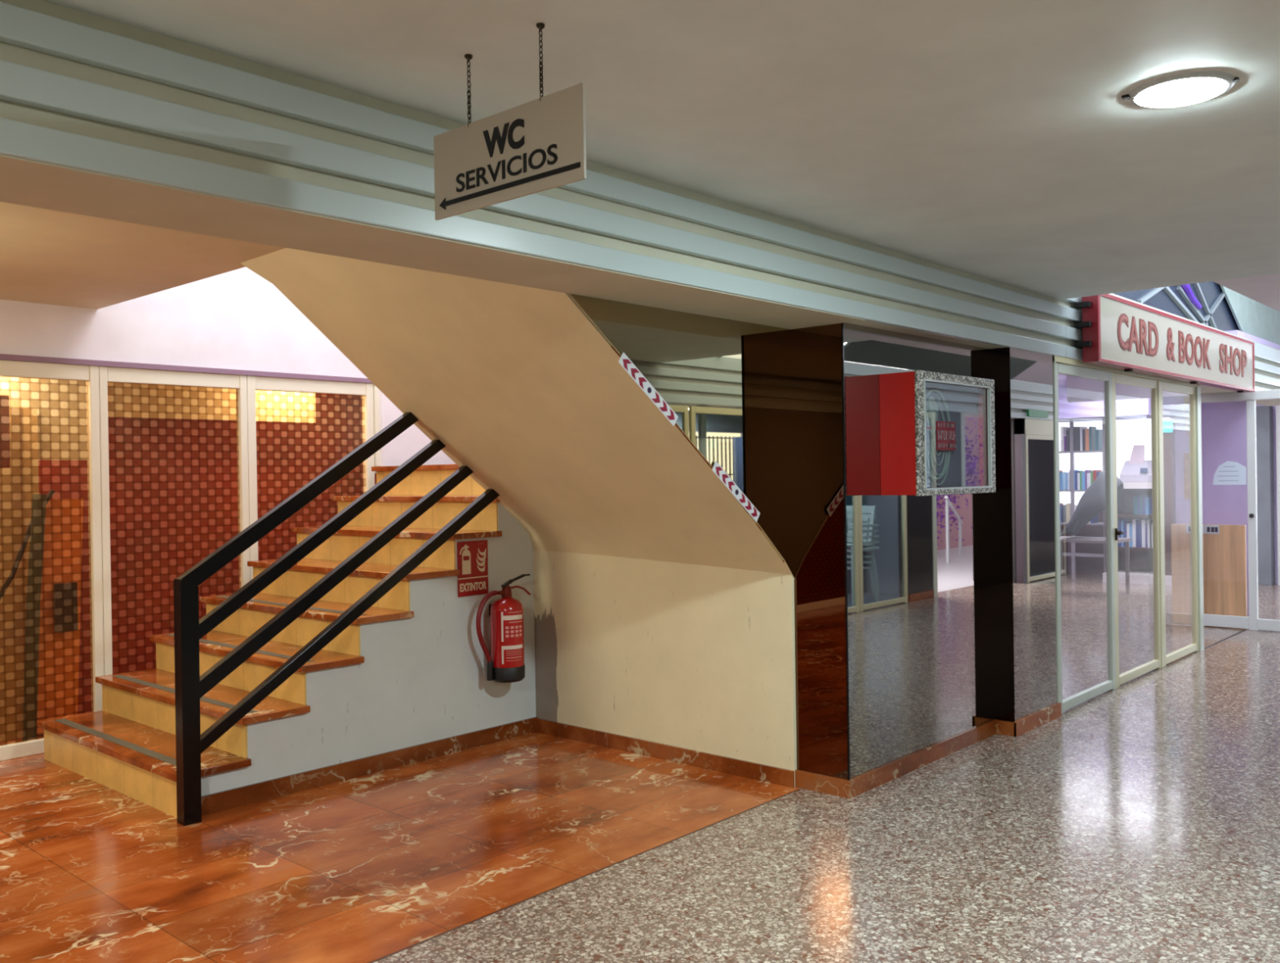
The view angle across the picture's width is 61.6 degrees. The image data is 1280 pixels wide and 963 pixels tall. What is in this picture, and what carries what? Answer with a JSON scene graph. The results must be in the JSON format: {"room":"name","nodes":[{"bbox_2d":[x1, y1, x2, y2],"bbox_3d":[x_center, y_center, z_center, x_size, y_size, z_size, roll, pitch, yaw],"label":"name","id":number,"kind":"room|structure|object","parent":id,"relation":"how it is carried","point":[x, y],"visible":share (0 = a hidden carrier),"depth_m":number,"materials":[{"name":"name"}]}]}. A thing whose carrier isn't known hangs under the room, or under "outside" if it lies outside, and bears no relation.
{"room":"shopping mall corridor","nodes":[
{"label":"shopping mall corridor","id":0,"kind":"room"},
{"bbox_2d":[0,395,10,468],"bbox_3d":[-3.556,-0.273,5.869,0.020,0.400,0.195,-1,0,42],"label":"hanging cloth","id":1,"kind":"object","parent":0,"point":[4,400],"visible":1,"depth_m":5.92,"materials":[{"name":"orange fabric"}]},
{"bbox_2d":[0,201,285,309],"bbox_3d":[-3.801,-1.035,2.712,3.640,0.180,5.960,-1,0,42],"label":"ceiling","id":2,"kind":"structure","parent":0,"point":[47,256],"depth_m":4.68,"materials":[{"name":"paint"}]},
{"bbox_2d":[0,266,368,378],"bbox_3d":[-3.939,-2.087,5.188,0.133,2.855,9.520,-1,0,42],"label":"wall","id":3,"kind":"structure","parent":0,"point":[237,319],"depth_m":6.47,"materials":[{"name":"white paint"}]},
{"bbox_2d":[0,360,103,761],"bbox_3d":[-3.517,0.419,5.541,0.060,2.118,1.402,-1,0,42],"label":"window","id":4,"kind":"structure","parent":3,"relation":"in","point":[18,369],"depth_m":6.01,"materials":[{"name":"beige metal"}]},
{"bbox_2d":[98,365,249,675],"bbox_3d":[-2.751,0.403,6.390,0.060,2.118,0.881,-1,0,42],"label":"window","id":5,"kind":"structure","parent":3,"relation":"in","point":[106,374],"depth_m":6.26,"materials":[{"name":"beige metal"}]},
{"bbox_2d":[0,353,373,383],"bbox_3d":[-4.442,-0.637,4.530,0.080,0.030,7.790,-1,0,42],"label":"trim","id":6,"kind":"structure","parent":3,"relation":"attached to","point":[2,357],"depth_m":6.34,"materials":[{"name":"pink"}]},
{"bbox_2d":[246,375,374,581],"bbox_3d":[-2.146,0.391,7.060,0.060,2.118,0.921,-1,0,42],"label":"window","id":7,"kind":"structure","parent":3,"relation":"in","point":[254,383],"depth_m":6.92,"materials":[{"name":"beige metal"}]},
{"bbox_2d":[38,393,376,714],"bbox_3d":[-4.418,0.190,5.811,0.050,2.600,9.700,-1,0,42],"label":"wall","id":8,"kind":"structure","parent":0,"point":[173,482],"depth_m":7.23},
{"bbox_2d":[374,389,456,473],"bbox_3d":[-1.494,-1.814,7.843,0.200,3.500,1.110,-1,0,42],"label":"wall","id":9,"kind":"structure","parent":0,"point":[412,440],"depth_m":7.48,"materials":[{"name":"white paint"}]},
{"bbox_2d":[373,383,379,466],"bbox_3d":[-1.831,-0.402,7.407,0.075,0.590,0.028,-1,0,42],"label":"trim","id":10,"kind":"structure","parent":9,"relation":"attached to","point":[375,390],"depth_m":7.38,"materials":[{"name":"beige metal"}]},
{"bbox_2d":[0,573,1279,962],"bbox_3d":[3.827,1.400,9.034,8.350,0.100,25.500,-1,0,42],"label":"floor","id":11,"kind":"structure","parent":0,"point":[1140,823],"depth_m":4.13,"materials":[{"name":"stone"}]},
{"bbox_2d":[22,493,46,742],"bbox_3d":[-3.426,0.773,6.077,0.070,1.405,0.168,-1,0,18],"label":"mosaic tiles","id":12,"kind":"object","parent":11,"relation":"on","point":[37,517],"visible":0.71,"depth_m":6.05,"materials":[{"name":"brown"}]},
{"bbox_2d":[0,489,54,599],"bbox_3d":[-3.491,0.405,6.048,0.033,0.715,0.397,-1,0,34],"label":"pole","id":13,"kind":"object","parent":12,"relation":"on","point":[26,538],"visible":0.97,"depth_m":6.04,"materials":[{"name":"black"}]},
{"bbox_2d":[36,498,83,736],"bbox_3d":[-3.405,0.788,6.240,0.110,1.370,0.320,-1,0,42],"label":"mosaic tiles","id":14,"kind":"object","parent":11,"relation":"on","point":[61,575],"visible":0.75,"depth_m":6.25,"materials":[{"name":"brown tile"}]},
{"bbox_2d":[36,464,536,817],"bbox_3d":[-1.508,0.671,6.331,1.636,1.544,3.240,-1,0,42],"label":"staircase","id":15,"kind":"structure","parent":11,"relation":"on","point":[411,670],"depth_m":5.58,"materials":[{"name":"paint"}]},
{"bbox_2d":[173,412,499,826],"bbox_3d":[-1.369,0.548,5.223,0.070,1.796,1.784,-1,0,42],"label":"stair handrail","id":16,"kind":"object","parent":15,"relation":"attached to","point":[190,686],"visible":1,"depth_m":4.89,"materials":[{"name":"black metal"}]},
{"bbox_2d":[201,716,537,816],"bbox_3d":[-1.263,1.403,5.403,0.014,0.082,2.010,-1,0,42],"label":"baseboard","id":17,"kind":"structure","parent":15,"relation":"attached to","point":[212,803],"depth_m":5.26,"materials":[{"name":"brown stone"}]},
{"bbox_2d":[457,540,488,597],"bbox_3d":[-0.904,0.469,5.815,0.005,0.295,0.208,-1,0,42],"label":"sign","id":18,"kind":"object","parent":15,"relation":"attached to","point":[472,556],"visible":0.98,"depth_m":5.81,"materials":[{"name":"red plastic"}]},
{"bbox_2d":[475,573,530,683],"bbox_3d":[-0.737,0.797,5.820,0.219,0.571,0.273,-1,0,14],"label":"fire extinguisher","id":19,"kind":"object","parent":15,"relation":"attached to","point":[505,663],"visible":1,"depth_m":5.77,"materials":[{"name":"red metal"}]},
{"bbox_2d":[506,649,521,661],"bbox_3d":[-0.677,0.937,5.776,0.091,0.053,0.012,-1,0,-32],"label":"print","id":20,"kind":"object","parent":19,"relation":"attached to","point":[511,655],"depth_m":5.77,"materials":[{"name":"red"}]},
{"bbox_2d":[240,248,795,579],"bbox_3d":[-0.556,-0.307,4.896,1.771,1.595,1.872,-1,0,42],"label":"staircase underside","id":21,"kind":"object","parent":15,"relation":"attached to","point":[520,389],"visible":0.78,"depth_m":4.85,"materials":[{"name":"paint"}]},
{"bbox_2d":[617,351,678,426],"bbox_3d":[0.037,-0.359,4.226,0.003,0.278,0.352,-1,0,42],"label":"warning sticker","id":22,"kind":"object","parent":21,"relation":"attached to","point":[625,362],"visible":1,"depth_m":4.22,"materials":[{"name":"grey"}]},
{"bbox_2d":[711,461,759,522],"bbox_3d":[0.418,0.046,4.644,0.003,0.272,0.341,-1,0,42],"label":"warning sticker","id":23,"kind":"object","parent":21,"relation":"attached to","point":[717,468],"visible":1,"depth_m":4.64,"materials":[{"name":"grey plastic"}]},
{"bbox_2d":[369,788,801,962],"bbox_3d":[-1.819,1.472,2.107,0.005,0.011,7.650,-1,0,42],"label":"trim","id":24,"kind":"structure","parent":11,"relation":"on","point":[800,788],"depth_m":3.82,"materials":[{"name":"brown stone"}]},
{"bbox_2d":[1013,702,1061,737],"bbox_3d":[2.261,1.347,6.091,0.014,0.080,0.645,-1,0,42],"label":"baseboard","id":25,"kind":"structure","parent":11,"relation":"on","point":[1024,725],"depth_m":6.07,"materials":[{"name":"brown stone"}]},
{"bbox_2d":[1053,356,1060,702],"bbox_3d":[2.439,0.323,6.344,0.054,2.120,0.027,-1,0,42],"label":"trim","id":26,"kind":"structure","parent":11,"relation":"on","point":[1054,362],"depth_m":6.32,"materials":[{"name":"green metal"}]},
{"bbox_2d":[1058,417,1105,578],"bbox_3d":[5.771,0.215,14.499,1.110,2.160,0.310,-1,0,42],"label":"bookcase","id":27,"kind":"object","parent":11,"relation":"on","point":[1072,491],"visible":0.22,"depth_m":14.31,"materials":[{"name":"grey"}]},
{"bbox_2d":[1059,505,1066,523],"bbox_3d":[5.706,0.436,14.528,0.036,0.236,0.200,-1,0,42],"label":"book","id":28,"kind":"object","parent":27,"relation":"on","point":[1062,508],"visible":0.79,"depth_m":14.52,"materials":[{"name":"blue paper"}]},
{"bbox_2d":[1060,472,1067,489],"bbox_3d":[5.727,-0.005,14.501,0.028,0.236,0.200,-1,0,42],"label":"book","id":29,"kind":"object","parent":27,"relation":"on","point":[1064,476],"visible":0.79,"depth_m":14.46,"materials":[{"name":"blue paper"}]},
{"bbox_2d":[1060,426,1068,451],"bbox_3d":[5.731,-0.572,14.486,0.034,0.330,0.200,-1,0,42],"label":"book","id":30,"kind":"object","parent":27,"relation":"on","point":[1061,428],"visible":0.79,"depth_m":14.41,"materials":[{"name":"white paper"}]},
{"bbox_2d":[1063,427,1068,451],"bbox_3d":[5.758,-0.566,14.463,0.032,0.318,0.200,-1,0,42],"label":"book","id":31,"kind":"object","parent":27,"relation":"on","point":[1064,428],"visible":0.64,"depth_m":14.39,"materials":[{"name":"purple paper"}]},
{"bbox_2d":[1073,426,1079,451],"bbox_3d":[5.864,-0.570,14.366,0.043,0.324,0.200,-1,0,42],"label":"book","id":32,"kind":"object","parent":27,"relation":"on","point":[1075,428],"visible":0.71,"depth_m":14.29,"materials":[{"name":"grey paper"}]},
{"bbox_2d":[1080,426,1087,450],"bbox_3d":[5.917,-0.570,14.318,0.026,0.323,0.200,-1,0,42],"label":"book","id":33,"kind":"object","parent":27,"relation":"on","point":[1081,428],"visible":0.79,"depth_m":14.25,"materials":[{"name":"white paper"}]},
{"bbox_2d":[1081,472,1085,489],"bbox_3d":[5.942,-0.007,14.306,0.044,0.236,0.200,-1,0,42],"label":"book","id":34,"kind":"object","parent":27,"relation":"on","point":[1083,487],"visible":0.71,"depth_m":14.23,"materials":[{"name":"blue paper"}]},
{"bbox_2d":[1082,429,1085,450],"bbox_3d":[5.943,-0.553,14.296,0.037,0.289,0.200,-1,0,42],"label":"book","id":35,"kind":"object","parent":27,"relation":"on","point":[1083,430],"visible":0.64,"depth_m":14.22,"materials":[{"name":"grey paper"}]},
{"bbox_2d":[1084,428,1088,450],"bbox_3d":[5.975,-0.554,14.266,0.047,0.289,0.200,-1,0,42],"label":"book","id":36,"kind":"object","parent":27,"relation":"on","point":[1086,430],"visible":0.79,"depth_m":14.19,"materials":[{"name":"orange paper"}]},
{"bbox_2d":[1088,426,1096,450],"bbox_3d":[6.004,-0.568,14.241,0.026,0.317,0.200,-1,0,42],"label":"book","id":37,"kind":"object","parent":27,"relation":"on","point":[1091,429],"visible":0.86,"depth_m":14.20,"materials":[{"name":"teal paper"}]},
{"bbox_2d":[1094,429,1102,450],"bbox_3d":[6.068,-0.547,14.182,0.043,0.274,0.200,-1,0,42],"label":"book","id":38,"kind":"object","parent":27,"relation":"on","point":[1098,432],"visible":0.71,"depth_m":14.11,"materials":[{"name":"teal paper"}]},
{"bbox_2d":[1056,362,1115,714],"bbox_3d":[2.775,0.332,6.713,0.035,2.090,0.985,-1,0,42],"label":"door","id":39,"kind":"structure","parent":11,"relation":"on","point":[1088,694],"depth_m":7.03,"materials":[{"name":"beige metal"}]},
{"bbox_2d":[1060,536,1131,595],"bbox_3d":[5.168,0.986,12.464,0.850,0.655,0.600,-1,0,42],"label":"work table","id":40,"kind":"object","parent":11,"relation":"on","point":[1063,539],"visible":0.34,"depth_m":12.38,"materials":[{"name":"grey"}]},
{"bbox_2d":[1060,470,1127,537],"bbox_3d":[5.234,0.254,12.390,0.640,0.773,0.500,-1,0,42],"label":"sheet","id":41,"kind":"object","parent":40,"relation":"on","point":[1092,502],"visible":0.84,"depth_m":12.28,"materials":[{"name":"grey fabric"}]},
{"bbox_2d":[1111,372,1160,688],"bbox_3d":[3.443,0.318,7.432,0.071,2.090,0.973,-1,0,42],"label":"door","id":42,"kind":"structure","parent":11,"relation":"on","point":[1124,677],"depth_m":7.66,"materials":[{"name":"beige metal"}]},
{"bbox_2d":[1102,422,1176,586],"bbox_3d":[6.469,0.278,13.735,0.910,2.020,0.550,-1,0,42],"label":"bookcase","id":43,"kind":"object","parent":11,"relation":"on","point":[1140,558],"visible":0.37,"depth_m":13.53,"materials":[{"name":"grey wood"}]},
{"bbox_2d":[1117,519,1123,546],"bbox_3d":[6.289,0.668,14.006,0.039,0.353,0.200,-1,0,42],"label":"book","id":44,"kind":"object","parent":43,"relation":"on","point":[1118,520],"visible":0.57,"depth_m":13.93,"materials":[{"name":"blue paper"}]},
{"bbox_2d":[1123,519,1131,546],"bbox_3d":[6.338,0.665,13.962,0.040,0.357,0.200,-1,0,42],"label":"book","id":45,"kind":"object","parent":43,"relation":"on","point":[1125,521],"visible":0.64,"depth_m":13.89,"materials":[{"name":"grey paper"}]},
{"bbox_2d":[1132,519,1137,546],"bbox_3d":[6.421,0.665,13.887,0.039,0.355,0.200,-1,0,42],"label":"book","id":46,"kind":"object","parent":43,"relation":"on","point":[1134,540],"visible":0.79,"depth_m":13.81,"materials":[{"name":"white paper"}]},
{"bbox_2d":[1119,444,1151,482],"bbox_3d":[6.410,-0.234,13.758,0.400,0.475,0.420,-1,0,42],"label":"cash register","id":47,"kind":"object","parent":43,"relation":"on","point":[1136,469],"visible":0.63,"depth_m":13.72,"materials":[{"name":"grey plastic"}]},
{"bbox_2d":[1135,519,1142,547],"bbox_3d":[6.446,0.666,13.864,0.026,0.353,0.200,-1,0,42],"label":"book","id":48,"kind":"object","parent":43,"relation":"on","point":[1138,521],"visible":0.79,"depth_m":13.79,"materials":[{"name":"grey paper"}]},
{"bbox_2d":[1137,522,1142,547],"bbox_3d":[6.473,0.686,13.840,0.042,0.313,0.200,-1,0,42],"label":"book","id":49,"kind":"object","parent":43,"relation":"on","point":[1140,529],"visible":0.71,"depth_m":13.76,"materials":[{"name":"blue paper"}]},
{"bbox_2d":[1141,519,1147,547],"bbox_3d":[6.506,0.666,13.810,0.043,0.352,0.200,-1,0,42],"label":"book","id":50,"kind":"object","parent":43,"relation":"on","point":[1144,522],"visible":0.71,"depth_m":13.74,"materials":[{"name":"white paper"}]},
{"bbox_2d":[1142,495,1150,515],"bbox_3d":[6.504,0.300,13.804,0.041,0.244,0.200,-1,0,42],"label":"book","id":51,"kind":"object","parent":43,"relation":"on","point":[1143,496],"visible":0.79,"depth_m":13.73,"materials":[{"name":"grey paper"}]},
{"bbox_2d":[1145,496,1151,515],"bbox_3d":[6.538,0.308,13.774,0.046,0.226,0.200,-1,0,42],"label":"book","id":52,"kind":"object","parent":43,"relation":"on","point":[1147,499],"visible":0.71,"depth_m":13.70,"materials":[{"name":"blue paper"}]},
{"bbox_2d":[1146,519,1152,547],"bbox_3d":[6.550,0.663,13.770,0.027,0.358,0.200,-1,0,42],"label":"book","id":53,"kind":"object","parent":43,"relation":"on","point":[1148,520],"visible":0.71,"depth_m":13.70,"materials":[{"name":"white paper"}]},
{"bbox_2d":[1149,520,1152,547],"bbox_3d":[6.569,0.665,13.753,0.020,0.353,0.200,-1,0,42],"label":"book","id":54,"kind":"object","parent":43,"relation":"on","point":[1150,521],"visible":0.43,"depth_m":13.68,"materials":[{"name":"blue paper"}]},
{"bbox_2d":[1163,420,1173,432],"bbox_3d":[6.536,-0.687,13.380,0.180,0.150,0.040,-1,0,42],"label":"sign","id":55,"kind":"object","parent":43,"relation":"on","point":[1167,424],"visible":0.64,"depth_m":13.34,"materials":[{"name":"teal"}]},
{"bbox_2d":[1157,380,1199,668],"bbox_3d":[4.077,0.305,8.152,0.035,2.090,0.943,-1,0,42],"label":"door","id":56,"kind":"structure","parent":11,"relation":"on","point":[1190,391],"depth_m":8.24,"materials":[{"name":"beige metal"}]},
{"bbox_2d":[1188,386,1204,651],"bbox_3d":[4.423,0.293,8.540,0.065,2.100,0.095,-1,0,42],"label":"trim","id":57,"kind":"structure","parent":11,"relation":"on","point":[1198,427],"depth_m":8.50,"materials":[{"name":"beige metal"}]},
{"bbox_2d":[1171,524,1247,624],"bbox_3d":[5.220,0.860,9.867,0.620,0.930,0.041,-1,0,42],"label":"wooden board","id":58,"kind":"object","parent":11,"relation":"on","point":[1224,548],"visible":0.8,"depth_m":9.82,"materials":[{"name":"brown wood"}]},
{"bbox_2d":[1204,629,1247,649],"bbox_3d":[4.932,1.337,9.059,0.018,0.012,1.420,-1,0,42],"label":"trim","id":59,"kind":"structure","parent":11,"relation":"on","point":[1244,629],"depth_m":9.05,"materials":[{"name":"grey metal"}]},
{"bbox_2d":[44,0,1279,311],"bbox_3d":[3.573,-1.204,5.173,3.290,0.200,19.500,-1,0,42],"label":"ceiling","id":60,"kind":"structure","parent":0,"point":[998,140],"depth_m":2.95,"materials":[{"name":"paint"}]},
{"bbox_2d":[433,22,586,220],"bbox_3d":[-0.318,-0.845,2.513,0.528,0.375,0.020,-1,0,42],"label":"hanging sign","id":61,"kind":"object","parent":60,"relation":"hanging from","point":[537,145],"visible":1,"depth_m":2.49,"materials":[{"name":"beige"}]},
{"bbox_2d":[1121,71,1239,108],"bbox_3d":[1.464,-1.054,2.903,0.270,0.013,0.264,-1,0,42],"label":"recessed light","id":62,"kind":"object","parent":60,"relation":"in","point":[1182,89],"visible":1,"depth_m":2.87,"materials":[{"name":"grey"}]},
{"bbox_2d":[1134,77,1227,107],"bbox_3d":[1.462,-1.049,2.905,0.224,0.003,0.224,-1,0,42],"label":"diffuser","id":63,"kind":"object","parent":62,"relation":"attached to","point":[1166,92],"depth_m":2.89,"materials":[{"name":"white plastic"}]},
{"bbox_2d":[533,550,796,787],"bbox_3d":[0.049,0.773,5.575,1.788,1.300,0.020,-1,0,42],"label":"wall","id":64,"kind":"structure","parent":0,"point":[700,658],"depth_m":5.46,"materials":[{"name":"paint"}]},
{"bbox_2d":[535,718,794,788],"bbox_3d":[0.060,1.385,5.553,1.751,0.076,0.014,-1,0,42],"label":"baseboard","id":65,"kind":"structure","parent":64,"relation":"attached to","point":[771,775],"depth_m":5.45,"materials":[{"name":"stone"}]},
{"bbox_2d":[1066,375,1188,402],"bbox_3d":[4.842,-1.034,10.188,1.550,0.475,0.080,-1,0,42],"label":"wall","id":66,"kind":"structure","parent":0,"point":[1078,389],"depth_m":10.49,"materials":[{"name":"grey"}]},
{"bbox_2d":[1074,293,1254,392],"bbox_3d":[4.015,-0.966,7.975,0.128,0.445,3.925,-1,0,42],"label":"shop sign","id":67,"kind":"object","parent":66,"relation":"attached to","point":[1118,333],"visible":0.99,"depth_m":7.44,"materials":[{"name":"beige"}]},
{"bbox_2d":[1200,389,1279,631],"bbox_3d":[5.532,0.260,9.451,1.260,2.125,0.075,-1,0,42],"label":"window","id":68,"kind":"structure","parent":66,"relation":"in","point":[1253,623],"depth_m":9.53,"materials":[{"name":"white metal"}]},
{"bbox_2d":[1213,461,1246,484],"bbox_3d":[5.287,-0.078,9.637,0.270,0.215,0.002,-1,0,42],"label":"paper notice","id":69,"kind":"object","parent":68,"relation":"attached to","point":[1228,473],"visible":1,"depth_m":9.63,"materials":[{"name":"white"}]},
{"bbox_2d":[1217,466,1238,476],"bbox_3d":[5.280,-0.071,9.642,0.176,0.131,0.001,-1,0,42],"label":"print","id":70,"kind":"object","parent":69,"relation":"attached to","point":[1222,471],"depth_m":9.64,"materials":[{"name":"white"}]},
{"bbox_2d":[1058,396,1278,583],"bbox_3d":[6.506,-0.167,14.670,4.200,2.900,0.100,-1,0,42],"label":"wall","id":71,"kind":"structure","parent":0,"point":[1084,565],"depth_m":14.80,"materials":[{"name":"white"}]},
{"bbox_2d":[1058,417,1169,506],"bbox_3d":[6.424,-0.291,14.729,1.600,1.250,0.040,-1,0,42],"label":"window","id":72,"kind":"structure","parent":71,"relation":"in","point":[1129,433],"depth_m":14.62,"materials":[{"name":"white glass"}]},
{"bbox_2d":[1275,405,1279,585],"bbox_3d":[7.844,0.119,13.171,0.050,2.300,0.060,-1,0,42],"label":"trim","id":73,"kind":"structure","parent":71,"relation":"attached to","point":[1277,407],"depth_m":13.16,"materials":[{"name":"red paint"}]},
{"bbox_2d":[1057,329,1279,380],"bbox_3d":[3.856,-1.322,11.450,4.600,0.080,9.800,-1,0,42],"label":"ceiling","id":74,"kind":"structure","parent":0,"point":[1236,332],"depth_m":10.34,"materials":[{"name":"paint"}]},
{"bbox_2d":[1057,379,1151,419],"bbox_3d":[5.277,-1.067,14.214,2.800,0.500,0.200,-1,0,42],"label":"trim","id":75,"kind":"structure","parent":74,"relation":"attached to","point":[1138,406],"depth_m":13.65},
{"bbox_2d":[1112,281,1239,331],"bbox_3d":[4.881,-1.918,9.369,0.040,1.300,7.500,-1,0,42],"label":"window","id":76,"kind":"structure","parent":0,"point":[1223,317],"depth_m":9.29,"materials":[{"name":"clear glass"}]},
{"bbox_2d":[1059,293,1279,406],"bbox_3d":[4.749,-1.038,9.167,0.400,0.495,7.000,-1,0,42],"label":"trim","id":77,"kind":"structure","parent":76,"relation":"attached to","point":[1267,359],"depth_m":9.59,"materials":[{"name":"paint"}]},
{"bbox_2d":[1053,355,1199,386],"bbox_3d":[3.425,-0.744,7.451,0.060,0.035,3.020,-1,0,42],"label":"trim","id":78,"kind":"structure","parent":77,"relation":"attached to","point":[1057,358],"depth_m":7.09,"materials":[{"name":"beige metal"}]},
{"bbox_2d":[1137,283,1225,328],"bbox_3d":[4.442,-1.560,8.833,0.035,0.628,2.707,-1,0,42],"label":"trim","id":79,"kind":"structure","parent":76,"relation":"attached to","point":[1209,313],"depth_m":9.07,"materials":[{"name":"grey"}]},
{"bbox_2d":[1179,284,1201,309],"bbox_3d":[4.578,-1.562,8.942,0.063,0.199,0.559,-1,0,42],"label":"garland","id":80,"kind":"object","parent":76,"relation":"attached to","point":[1187,288],"visible":0.65,"depth_m":8.93,"materials":[{"name":"purple"}]},
{"bbox_2d":[1220,284,1279,345],"bbox_3d":[6.413,-1.654,10.988,0.020,0.590,4.050,-1,0,42],"label":"trim","id":81,"kind":"structure","parent":76,"relation":"attached to","point":[1251,317],"depth_m":10.55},
{"bbox_2d":[1174,395,1248,617],"bbox_3d":[5.540,0.007,10.399,0.643,2.620,0.060,-1,0,42],"label":"wall","id":82,"kind":"structure","parent":0,"point":[1224,424],"depth_m":10.34,"materials":[{"name":"paint"}]},
{"bbox_2d":[1184,395,1188,409],"bbox_3d":[5.365,-0.810,10.485,0.095,0.220,0.014,-1,0,42],"label":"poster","id":83,"kind":"object","parent":82,"relation":"attached to","point":[1186,397],"visible":0.09,"depth_m":10.50,"materials":[{"name":"white paper"}]},
{"bbox_2d":[1183,453,1190,498],"bbox_3d":[5.376,-0.056,10.492,0.110,0.450,0.010,-1,0,42],"label":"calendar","id":84,"kind":"object","parent":82,"relation":"attached to","point":[1186,455],"visible":0.36,"depth_m":10.51,"materials":[{"name":"white paper"}]},
{"bbox_2d":[1185,414,1189,434],"bbox_3d":[5.370,-0.555,10.488,0.075,0.190,0.010,-1,0,42],"label":"paper card","id":85,"kind":"object","parent":82,"relation":"attached to","point":[1186,416],"visible":0.36,"depth_m":10.50,"materials":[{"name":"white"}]},
{"bbox_2d":[1256,405,1275,585],"bbox_3d":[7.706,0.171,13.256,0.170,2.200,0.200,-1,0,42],"label":"glass door","id":86,"kind":"structure","parent":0,"point":[1264,414],"depth_m":13.18,"materials":[{"name":"clear glass"}]},
{"bbox_3d":[1.581,0.300,5.653,0.365,2.200,2.138,-1,0,42],"label":"wall box","id":87,"kind":"object","parent":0,"visible":0},
{"bbox_2d":[565,293,794,577],"bbox_3d":[0.219,-0.120,4.446,0.009,1.162,1.443,-1,0,42],"label":"mirror panel","id":88,"kind":"object","parent":87,"relation":"attached to","point":[726,382],"visible":1,"depth_m":4.62,"materials":[{"name":"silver metal"}]},
{"bbox_2d":[790,323,847,780],"bbox_3d":[0.817,0.313,4.892,0.275,2.047,0.008,-1,0,42],"label":"pillar","id":89,"kind":"structure","parent":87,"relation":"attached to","point":[820,619],"depth_m":4.89,"materials":[{"name":"brown"}]},
{"bbox_2d":[840,323,849,781],"bbox_3d":[0.918,0.312,4.794,0.008,2.047,0.008,-1,0,42],"label":"trim","id":90,"kind":"structure","parent":89,"relation":"attached to","point":[842,324],"depth_m":4.79,"materials":[{"name":"black paint"}]},
{"bbox_2d":[795,719,1016,799],"bbox_3d":[1.389,1.365,5.418,1.582,0.078,0.290,-1,0,-44],"label":"baseboard","id":91,"kind":"structure","parent":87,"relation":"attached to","point":[841,788],"depth_m":5.11,"materials":[{"name":"stone"}]},
{"bbox_2d":[844,322,995,779],"bbox_3d":[1.432,0.302,5.373,0.010,2.047,1.543,-1,0,42],"label":"mirror panel","id":92,"kind":"object","parent":87,"relation":"attached to","point":[921,646],"visible":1,"depth_m":5.22,"materials":[{"name":"grey"}]},
{"bbox_2d":[879,369,995,496],"bbox_3d":[1.473,-0.226,5.266,0.200,0.577,0.830,-1,0,42],"label":"cabinet","id":93,"kind":"object","parent":92,"relation":"attached to","point":[937,430],"visible":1,"depth_m":5.17,"materials":[{"name":"red"}]},
{"bbox_2d":[937,422,955,448],"bbox_3d":[1.496,-0.224,5.233,0.002,0.118,0.178,-1,0,42],"label":"print","id":94,"kind":"object","parent":93,"relation":"attached to","point":[946,431],"depth_m":5.23,"materials":[{"name":"red"}]},
{"bbox_2d":[990,346,1014,722],"bbox_3d":[1.991,0.291,5.902,0.111,2.047,0.008,-1,0,42],"label":"mirror panel","id":95,"kind":"object","parent":87,"relation":"attached to","point":[1002,517],"visible":1,"depth_m":5.90,"materials":[{"name":"grey mirror"}]},
{"bbox_2d":[1009,346,1057,721],"bbox_3d":[2.236,0.286,6.093,0.008,2.047,0.616,-1,0,42],"label":"mirror panel","id":96,"kind":"object","parent":87,"relation":"attached to","point":[1031,373],"visible":1,"depth_m":6.08,"materials":[{"name":"grey"}]},
{"bbox_3d":[-4.178,-0.843,5.575,0.740,0.060,9.700,-1,0,42],"label":"ceiling","id":97,"kind":"structure","parent":0,"visible":0},
{"bbox_2d":[0,376,87,460],"bbox_3d":[-3.558,-0.465,6.275,0.015,0.680,0.760,-1,0,42],"label":"mosaic tiles","id":98,"kind":"object","parent":97,"relation":"hanging from","point":[60,404],"visible":0.33,"depth_m":6.37,"materials":[{"name":"beige"}]},
{"bbox_2d":[107,382,315,422],"bbox_3d":[-3.525,-0.611,6.370,0.040,0.430,3.550,-1,0,42],"label":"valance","id":99,"kind":"object","parent":97,"relation":"hanging from","point":[124,400],"visible":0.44,"depth_m":7.04,"materials":[{"name":"fabric"}]},
{"bbox_2d":[0,407,39,741],"bbox_3d":[-3.795,0.530,5.968,0.040,1.900,0.840,-1,0,42],"label":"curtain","id":100,"kind":"object","parent":99,"relation":"hanging from","point":[19,482],"visible":0.76,"depth_m":6.17,"materials":[{"name":"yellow fabric"}]},
{"bbox_3d":[1.386,0.102,5.817,0.060,2.600,2.150,-1,0,42],"label":"wall","id":101,"kind":"structure","parent":0,"visible":0},
{"bbox_2d":[0,153,865,329],"bbox_3d":[-1.727,-0.666,1.998,0.390,0.024,7.670,-1,0,42],"label":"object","id":102,"kind":"structure","parent":101,"relation":"attached to","point":[23,181],"depth_m":2.98,"materials":[{"name":"paint"}]},
{"bbox_2d":[0,0,1066,357],"bbox_3d":[-0.945,-0.849,2.858,0.400,0.350,10.000,-1,0,42],"label":"ceiling beam","id":103,"kind":"structure","parent":101,"relation":"attached to","point":[79,90],"depth_m":2.84,"materials":[{"name":"paint"}]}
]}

